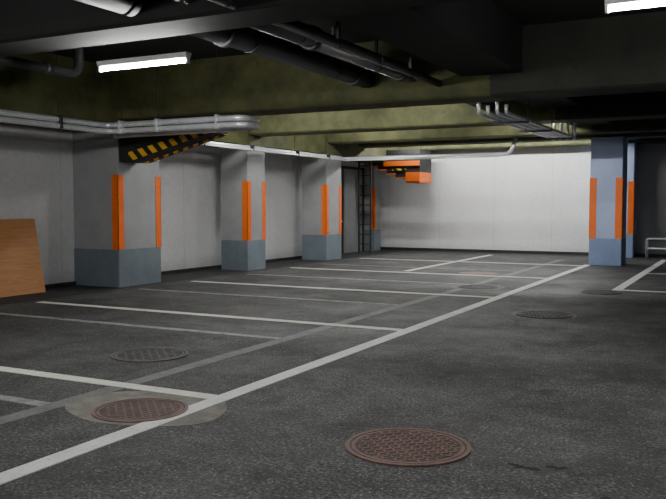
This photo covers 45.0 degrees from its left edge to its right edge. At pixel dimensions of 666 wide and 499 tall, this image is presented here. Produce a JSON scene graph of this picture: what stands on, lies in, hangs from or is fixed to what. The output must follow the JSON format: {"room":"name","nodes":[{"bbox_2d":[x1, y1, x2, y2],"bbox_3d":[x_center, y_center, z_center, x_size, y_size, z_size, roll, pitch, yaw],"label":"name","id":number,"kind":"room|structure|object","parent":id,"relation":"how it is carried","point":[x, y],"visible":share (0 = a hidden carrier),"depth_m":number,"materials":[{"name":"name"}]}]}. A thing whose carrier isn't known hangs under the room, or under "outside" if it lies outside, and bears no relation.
{"room":"parking garage","nodes":[
{"label":"parking garage","id":0,"kind":"room"},
{"bbox_2d":[0,124,363,284],"bbox_3d":[-5.496,-1.250,13.975,0.200,3.950,29.800,2,4,27],"label":"wall","id":1,"kind":"structure","parent":0,"point":[36,164],"depth_m":17.50,"materials":[{"name":"white paint"}]},
{"bbox_2d":[45,256,301,288],"bbox_3d":[-6.378,0.796,12.120,0.050,0.070,25.500,2,4,27],"label":"baseboard","id":2,"kind":"structure","parent":1,"relation":"attached to","point":[54,285],"depth_m":17.98,"materials":[{"name":"grey concrete"}]},
{"bbox_2d":[0,249,408,304],"bbox_3d":[-4.843,0.741,13.716,1.200,0.003,29.750,2,4,27],"label":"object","id":3,"kind":"structure","parent":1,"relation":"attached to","point":[74,289],"depth_m":16.62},
{"bbox_2d":[0,219,45,297],"bbox_3d":[-5.565,0.146,13.100,0.425,1.260,2.090,2,4,27],"label":"plywood board","id":4,"kind":"object","parent":3,"relation":"on","point":[21,273],"visible":1,"depth_m":13.57,"materials":[{"name":"brown wood"}]},
{"bbox_2d":[72,131,161,287],"bbox_3d":[-4.094,-0.776,15.285,1.115,2.860,1.188,2,4,27],"label":"concrete pillar","id":5,"kind":"structure","parent":3,"relation":"on","point":[117,205],"depth_m":14.83,"materials":[{"name":"grey paint"}]},
{"bbox_2d":[221,145,265,270],"bbox_3d":[-2.088,-0.967,18.734,0.745,2.860,0.768,2,4,27],"label":"concrete pillar","id":6,"kind":"structure","parent":3,"relation":"on","point":[243,184],"depth_m":18.44,"materials":[{"name":"grey paint"}]},
{"bbox_2d":[302,154,341,260],"bbox_3d":[-0.307,-1.158,22.170,0.765,2.860,0.918,2,4,27],"label":"concrete pillar","id":7,"kind":"structure","parent":3,"relation":"on","point":[321,178],"depth_m":21.82,"materials":[{"name":"grey paint"}]},
{"bbox_2d":[358,161,371,253],"bbox_3d":[0.981,-1.293,24.709,0.430,2.850,0.060,2,4,27],"label":"ladder","id":8,"kind":"object","parent":3,"relation":"on","point":[359,165],"visible":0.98,"depth_m":24.70,"materials":[{"name":"black metal"}]},
{"bbox_2d":[341,166,363,253],"bbox_3d":[0.294,-1.223,24.789,0.102,2.700,3.100,2,4,27],"label":"door","id":9,"kind":"structure","parent":1,"relation":"in","point":[349,175],"depth_m":25.39,"materials":[{"name":"grey paint"}]},
{"bbox_2d":[0,52,399,162],"bbox_3d":[-4.906,-2.661,13.589,1.130,1.090,29.800,2,4,27],"label":"girder","id":10,"kind":"object","parent":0,"point":[92,95],"depth_m":13.66,"materials":[{"name":"concrete"}]},
{"bbox_2d":[0,0,466,56],"bbox_3d":[0.534,-2.433,6.587,17.250,0.770,0.600,2,4,27],"label":"ceiling beam","id":11,"kind":"structure","parent":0,"point":[26,26],"depth_m":7.67,"materials":[{"name":"grey concrete"}]},
{"bbox_2d":[0,251,665,498],"bbox_3d":[2.243,1.045,10.067,17.650,0.200,30.200,2,4,27],"label":"floor","id":12,"kind":"structure","parent":0,"point":[585,394],"depth_m":6.76,"materials":[{"name":"asphalt"}]},
{"bbox_2d":[0,395,50,405],"bbox_3d":[-4.392,1.102,7.206,5.020,0.003,0.120,2,4,27],"label":"parking line","id":13,"kind":"object","parent":12,"relation":"on","point":[2,397],"visible":1,"depth_m":6.17,"materials":[{"name":"paint"}]},
{"bbox_2d":[0,366,216,398],"bbox_3d":[-3.620,1.075,7.671,6.060,0.004,0.140,2,4,27],"label":"parking line","id":14,"kind":"object","parent":12,"relation":"on","point":[5,369],"visible":1,"depth_m":6.75,"materials":[{"name":"beige paint"}]},
{"bbox_2d":[0,313,281,338],"bbox_3d":[-2.831,0.936,10.200,5.020,0.003,0.120,2,4,27],"label":"parking line","id":15,"kind":"object","parent":12,"relation":"on","point":[112,323],"visible":1,"depth_m":9.92,"materials":[{"name":"paint"}]},
{"bbox_2d":[65,391,226,426],"bbox_3d":[-1.379,1.169,5.986,1.319,0.003,1.008,2,4,27],"label":"concrete patch","id":16,"kind":"object","parent":12,"relation":"on","point":[81,407],"visible":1,"depth_m":5.98,"materials":[{"name":"grey concrete"}]},
{"bbox_2d":[91,398,187,422],"bbox_3d":[-1.408,1.171,5.880,0.690,0.011,0.690,2,4,27],"label":"manhole cover","id":17,"kind":"object","parent":16,"relation":"on","point":[135,410],"visible":1,"depth_m":5.85,"materials":[{"name":"metal"}]},
{"bbox_2d":[110,347,187,361],"bbox_3d":[-1.833,1.051,8.048,0.760,0.011,0.760,2,4,27],"label":"manhole cover","id":18,"kind":"object","parent":12,"relation":"on","point":[150,354],"visible":1,"depth_m":8.02,"materials":[{"name":"metal"}]},
{"bbox_2d":[36,301,402,330],"bbox_3d":[-1.860,0.888,11.046,6.060,0.004,0.140,2,4,27],"label":"parking line","id":19,"kind":"object","parent":12,"relation":"on","point":[214,315],"visible":1,"depth_m":10.80,"materials":[{"name":"beige paint"}]},
{"bbox_2d":[140,288,398,304],"bbox_3d":[-1.252,0.768,13.229,5.020,0.003,0.120,2,4,27],"label":"parking line","id":20,"kind":"object","parent":12,"relation":"on","point":[141,288],"visible":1,"depth_m":13.03,"materials":[{"name":"paint"}]},
{"bbox_2d":[0,259,562,424],"bbox_3d":[0.075,0.938,10.175,0.160,0.002,27.000,2,4,27],"label":"parking line","id":21,"kind":"object","parent":12,"relation":"on","point":[50,406],"visible":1,"depth_m":7.81,"materials":[{"name":"grey paint"}]},
{"bbox_2d":[0,265,589,484],"bbox_3d":[0.545,1.004,8.945,0.150,0.005,25.250,2,4,27],"label":"parking line","id":22,"kind":"object","parent":12,"relation":"on","point":[42,463],"visible":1,"depth_m":6.19,"materials":[{"name":"white paint"}]},
{"bbox_2d":[190,281,491,297],"bbox_3d":[-0.087,0.700,14.447,6.060,0.004,0.140,2,4,27],"label":"parking line","id":23,"kind":"object","parent":12,"relation":"on","point":[190,281],"visible":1,"depth_m":14.25,"materials":[{"name":"beige paint"}]},
{"bbox_2d":[251,274,469,284],"bbox_3d":[0.364,0.597,16.328,5.020,0.003,0.120,2,4,27],"label":"parking line","id":24,"kind":"object","parent":12,"relation":"on","point":[251,274],"visible":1,"depth_m":16.17,"materials":[{"name":"paint"}]},
{"bbox_2d":[364,163,380,250],"bbox_3d":[1.291,-1.392,26.403,0.385,2.860,0.515,2,4,27],"label":"concrete pillar","id":25,"kind":"structure","parent":12,"relation":"on","point":[376,232],"depth_m":26.21,"materials":[{"name":"grey paint"}]},
{"bbox_2d":[345,428,470,466],"bbox_3d":[0.465,1.220,4.997,0.780,0.011,0.780,2,4,27],"label":"manhole cover","id":26,"kind":"object","parent":12,"relation":"on","point":[400,447],"visible":1,"depth_m":4.96,"materials":[{"name":"metal"}]},
{"bbox_2d":[292,267,545,278],"bbox_3d":[1.681,0.512,17.839,6.060,0.004,0.140,2,4,27],"label":"parking line","id":27,"kind":"object","parent":12,"relation":"on","point":[292,267],"visible":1,"depth_m":17.58,"materials":[{"name":"beige paint"}]},
{"bbox_2d":[332,264,515,271],"bbox_3d":[1.934,0.430,19.340,5.020,0.003,0.120,2,4,27],"label":"parking line","id":28,"kind":"object","parent":12,"relation":"on","point":[332,264],"visible":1,"depth_m":19.28,"materials":[{"name":"paint"}]},
{"bbox_2d":[405,255,490,270],"bbox_3d":[3.203,0.326,21.212,0.140,0.004,6.700,2,4,27],"label":"parking line","id":29,"kind":"object","parent":12,"relation":"on","point":[485,255],"visible":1,"depth_m":20.58,"materials":[{"name":"beige paint"}]},
{"bbox_2d":[361,258,581,265],"bbox_3d":[3.459,0.324,21.248,6.060,0.004,0.140,2,4,27],"label":"parking line","id":30,"kind":"object","parent":12,"relation":"on","point":[361,258],"visible":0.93,"depth_m":20.97,"materials":[{"name":"beige paint"}]},
{"bbox_2d":[450,284,504,289],"bbox_3d":[2.632,0.687,14.704,0.984,0.002,1.075,2,4,27],"label":"concrete patch","id":31,"kind":"object","parent":12,"relation":"on","point":[452,286],"visible":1,"depth_m":14.61,"materials":[{"name":"grey concrete"}]},
{"bbox_2d":[458,285,497,288],"bbox_3d":[2.645,0.683,14.692,0.720,0.011,0.720,2,4,27],"label":"manhole cover","id":32,"kind":"object","parent":31,"relation":"on","point":[460,286],"visible":1,"depth_m":14.71,"materials":[{"name":"metal"}]},
{"bbox_2d":[459,272,497,274],"bbox_3d":[3.191,0.523,17.674,0.858,0.002,0.850,2,4,27],"label":"concrete patch","id":33,"kind":"object","parent":12,"relation":"on","point":[467,273],"visible":1,"depth_m":17.61,"materials":[{"name":"concrete"}]},
{"bbox_2d":[508,463,539,470],"bbox_3d":[1.092,1.246,4.606,0.194,0.002,0.068,2,4,27],"label":"asphalt pothole","id":34,"kind":"object","parent":12,"relation":"on","point":[512,464],"visible":1,"depth_m":4.59,"materials":[{"name":"black asphalt"}]},
{"bbox_2d":[512,311,577,319],"bbox_3d":[2.881,0.894,10.966,0.871,0.002,0.852,2,4,27],"label":"concrete patch","id":35,"kind":"object","parent":12,"relation":"on","point":[514,313],"visible":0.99,"depth_m":10.72,"materials":[{"name":"grey concrete"}]},
{"bbox_2d":[516,311,572,318],"bbox_3d":[2.880,0.889,10.968,0.760,0.011,0.760,2,4,27],"label":"manhole cover","id":36,"kind":"object","parent":35,"relation":"on","point":[530,314],"visible":1,"depth_m":10.96,"materials":[{"name":"metal"}]},
{"bbox_2d":[546,466,567,468],"bbox_3d":[1.279,1.247,4.596,0.124,0.002,0.053,2,4,27],"label":"asphalt pothole","id":37,"kind":"object","parent":12,"relation":"on","point":[554,467],"visible":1,"depth_m":4.59,"materials":[{"name":"black asphalt"}]},
{"bbox_2d":[582,290,621,294],"bbox_3d":[4.607,0.733,13.785,0.660,0.011,0.660,2,4,27],"label":"manhole cover","id":38,"kind":"object","parent":12,"relation":"on","point":[600,292],"visible":1,"depth_m":13.73,"materials":[{"name":"metal"}]},
{"bbox_2d":[588,137,627,265],"bbox_3d":[6.937,-1.207,20.252,0.788,3.170,0.815,2,4,27],"label":"concrete pillar","id":39,"kind":"structure","parent":12,"relation":"on","point":[609,155],"depth_m":19.90,"materials":[{"name":"blue paint"}]},
{"bbox_2d":[626,143,637,257],"bbox_3d":[8.262,-1.414,23.276,0.935,3.250,0.615,2,4,27],"label":"concrete pillar","id":40,"kind":"structure","parent":12,"relation":"on","point":[632,147],"depth_m":22.86,"materials":[{"name":"blue paint"}]},
{"bbox_2d":[612,260,665,290],"bbox_3d":[7.044,0.498,18.091,0.160,0.004,8.900,2,4,27],"label":"parking line","id":41,"kind":"object","parent":12,"relation":"on","point":[622,286],"visible":1,"depth_m":16.84,"materials":[{"name":"white paint"}]},
{"bbox_2d":[621,290,665,292],"bbox_3d":[7.532,0.785,12.907,5.500,0.004,0.140,2,4,27],"label":"parking line","id":42,"kind":"object","parent":12,"relation":"on","point":[621,290],"visible":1,"depth_m":13.94,"materials":[{"name":"white paint"}]},
{"bbox_2d":[645,238,665,258],"bbox_3d":[9.466,-0.022,22.332,1.444,0.575,0.342,2,4,27],"label":"metal barrier","id":43,"kind":"object","parent":12,"relation":"on","point":[647,239],"visible":1,"depth_m":22.47,"materials":[{"name":"metal"}]},
{"bbox_2d":[48,0,665,66],"bbox_3d":[2.243,-3.099,9.837,17.650,0.200,30.200,2,4,27],"label":"ceiling","id":44,"kind":"structure","parent":0,"point":[525,12],"depth_m":11.31,"materials":[{"name":"concrete"}]},
{"bbox_2d":[0,47,83,77],"bbox_3d":[-5.818,-2.356,5.703,0.150,0.824,10.960,2,4,27],"label":"pipe","id":45,"kind":"object","parent":44,"relation":"hanging from","point":[46,68],"visible":0.88,"depth_m":10.00,"materials":[{"name":"grey metal"}]},
{"bbox_2d":[0,46,260,138],"bbox_3d":[-5.327,-2.224,7.619,3.217,1.299,12.794,2,4,27],"label":"conduit","id":46,"kind":"object","parent":44,"relation":"hanging from","point":[216,123],"visible":0.98,"depth_m":12.46,"materials":[{"name":"grey metal"}]},
{"bbox_2d":[96,35,191,72],"bbox_3d":[-2.074,-2.456,8.736,1.250,0.959,0.100,2,4,27],"label":"lamp","id":47,"kind":"object","parent":44,"relation":"hanging from","point":[185,57],"visible":0.88,"depth_m":8.71,"materials":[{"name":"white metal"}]},
{"bbox_2d":[119,132,227,163],"bbox_3d":[-2.842,-1.827,14.199,2.033,0.562,0.495,2,4,27],"label":"stair underside","id":48,"kind":"structure","parent":44,"relation":"attached to","point":[150,149],"depth_m":14.15,"materials":[{"name":"paint"}]},
{"bbox_2d":[75,0,374,87],"bbox_3d":[-2.742,-2.420,5.869,0.330,0.714,14.100,2,4,27],"label":"pipe","id":49,"kind":"object","parent":44,"relation":"hanging from","point":[247,39],"visible":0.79,"depth_m":9.58,"materials":[{"name":"grey metal"}]},
{"bbox_2d":[208,0,441,86],"bbox_3d":[-1.722,-2.369,5.340,0.118,0.758,14.100,2,4,27],"label":"pipe","id":50,"kind":"object","parent":44,"relation":"hanging from","point":[297,28],"visible":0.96,"depth_m":8.83,"materials":[{"name":"grey metal"}]},
{"bbox_2d":[172,0,494,111],"bbox_3d":[-1.196,-2.528,7.428,0.283,0.671,18.300,2,4,27],"label":"pipe","id":51,"kind":"object","parent":44,"relation":"hanging from","point":[306,43],"visible":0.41,"depth_m":9.67,"materials":[{"name":"grey metal"}]},
{"bbox_2d":[199,134,517,160],"bbox_3d":[0.736,-2.797,17.640,4.797,1.264,7.400,2,4,27],"label":"conduit","id":52,"kind":"object","parent":44,"relation":"hanging from","point":[211,143],"visible":0.9,"depth_m":20.19,"materials":[{"name":"white metal"}]},
{"bbox_2d":[369,149,431,183],"bbox_3d":[2.109,-2.592,25.279,1.720,1.020,1.020,2,4,27],"label":"stair underside","id":53,"kind":"structure","parent":44,"relation":"attached to","point":[418,171],"depth_m":24.73,"materials":[{"name":"orange paint"}]},
{"bbox_2d":[477,100,575,139],"bbox_3d":[3.617,-2.372,14.440,0.580,0.500,5.307,2,4,27],"label":"rack","id":54,"kind":"object","parent":44,"relation":"hanging from","point":[511,119],"visible":0.92,"depth_m":13.79,"materials":[{"name":"metal"}]},
{"bbox_2d":[605,0,665,13],"bbox_3d":[2.718,-2.324,6.076,1.250,0.929,0.100,2,4,27],"label":"lamp","id":55,"kind":"object","parent":44,"relation":"hanging from","point":[612,3],"visible":1,"depth_m":6.29,"materials":[{"name":"white plastic"}]},
{"bbox_2d":[117,11,665,120],"bbox_3d":[2.959,-2.616,11.241,17.250,0.920,0.700,2,4,27],"label":"ceiling beam","id":56,"kind":"structure","parent":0,"point":[624,54],"depth_m":11.79,"materials":[{"name":"green concrete"}]},
{"bbox_2d":[248,91,665,136],"bbox_3d":[4.886,-2.845,14.937,17.250,0.870,0.650,2,4,27],"label":"ceiling beam","id":57,"kind":"structure","parent":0,"point":[647,105],"depth_m":16.01,"materials":[{"name":"concrete"}]},
{"bbox_2d":[329,0,639,139],"bbox_3d":[1.505,-2.684,9.850,0.850,0.630,29.100,2,4,27],"label":"girder","id":58,"kind":"object","parent":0,"point":[469,37],"depth_m":9.30,"materials":[{"name":"black concrete"}]},
{"bbox_2d":[327,118,665,144],"bbox_3d":[6.630,-3.065,18.279,17.250,0.800,0.600,2,4,27],"label":"ceiling beam","id":59,"kind":"structure","parent":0,"point":[641,125],"depth_m":19.63,"materials":[{"name":"concrete"}]},
{"bbox_2d":[358,132,665,147],"bbox_3d":[7.507,-3.169,19.961,17.250,0.780,0.600,2,4,27],"label":"ceiling beam","id":60,"kind":"structure","parent":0,"point":[649,134],"depth_m":21.36,"materials":[{"name":"concrete"}]},
{"bbox_2d":[380,143,665,253],"bbox_3d":[9.169,-1.763,23.237,17.650,3.950,0.200,2,4,27],"label":"wall","id":61,"kind":"structure","parent":0,"point":[525,199],"depth_m":25.02,"materials":[{"name":"grey paint"}]},
{"bbox_2d":[380,247,665,256],"bbox_3d":[9.134,0.171,23.221,17.200,0.090,0.050,2,4,27],"label":"baseboard","id":62,"kind":"structure","parent":61,"relation":"attached to","point":[383,248],"depth_m":25.18,"materials":[{"name":"grey concrete"}]},
{"bbox_2d":[400,137,665,150],"bbox_3d":[8.961,-3.363,22.748,17.250,0.700,0.700,2,4,27],"label":"ceiling beam","id":63,"kind":"structure","parent":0,"point":[642,140],"depth_m":24.11,"materials":[{"name":"beige concrete"}]}
]}

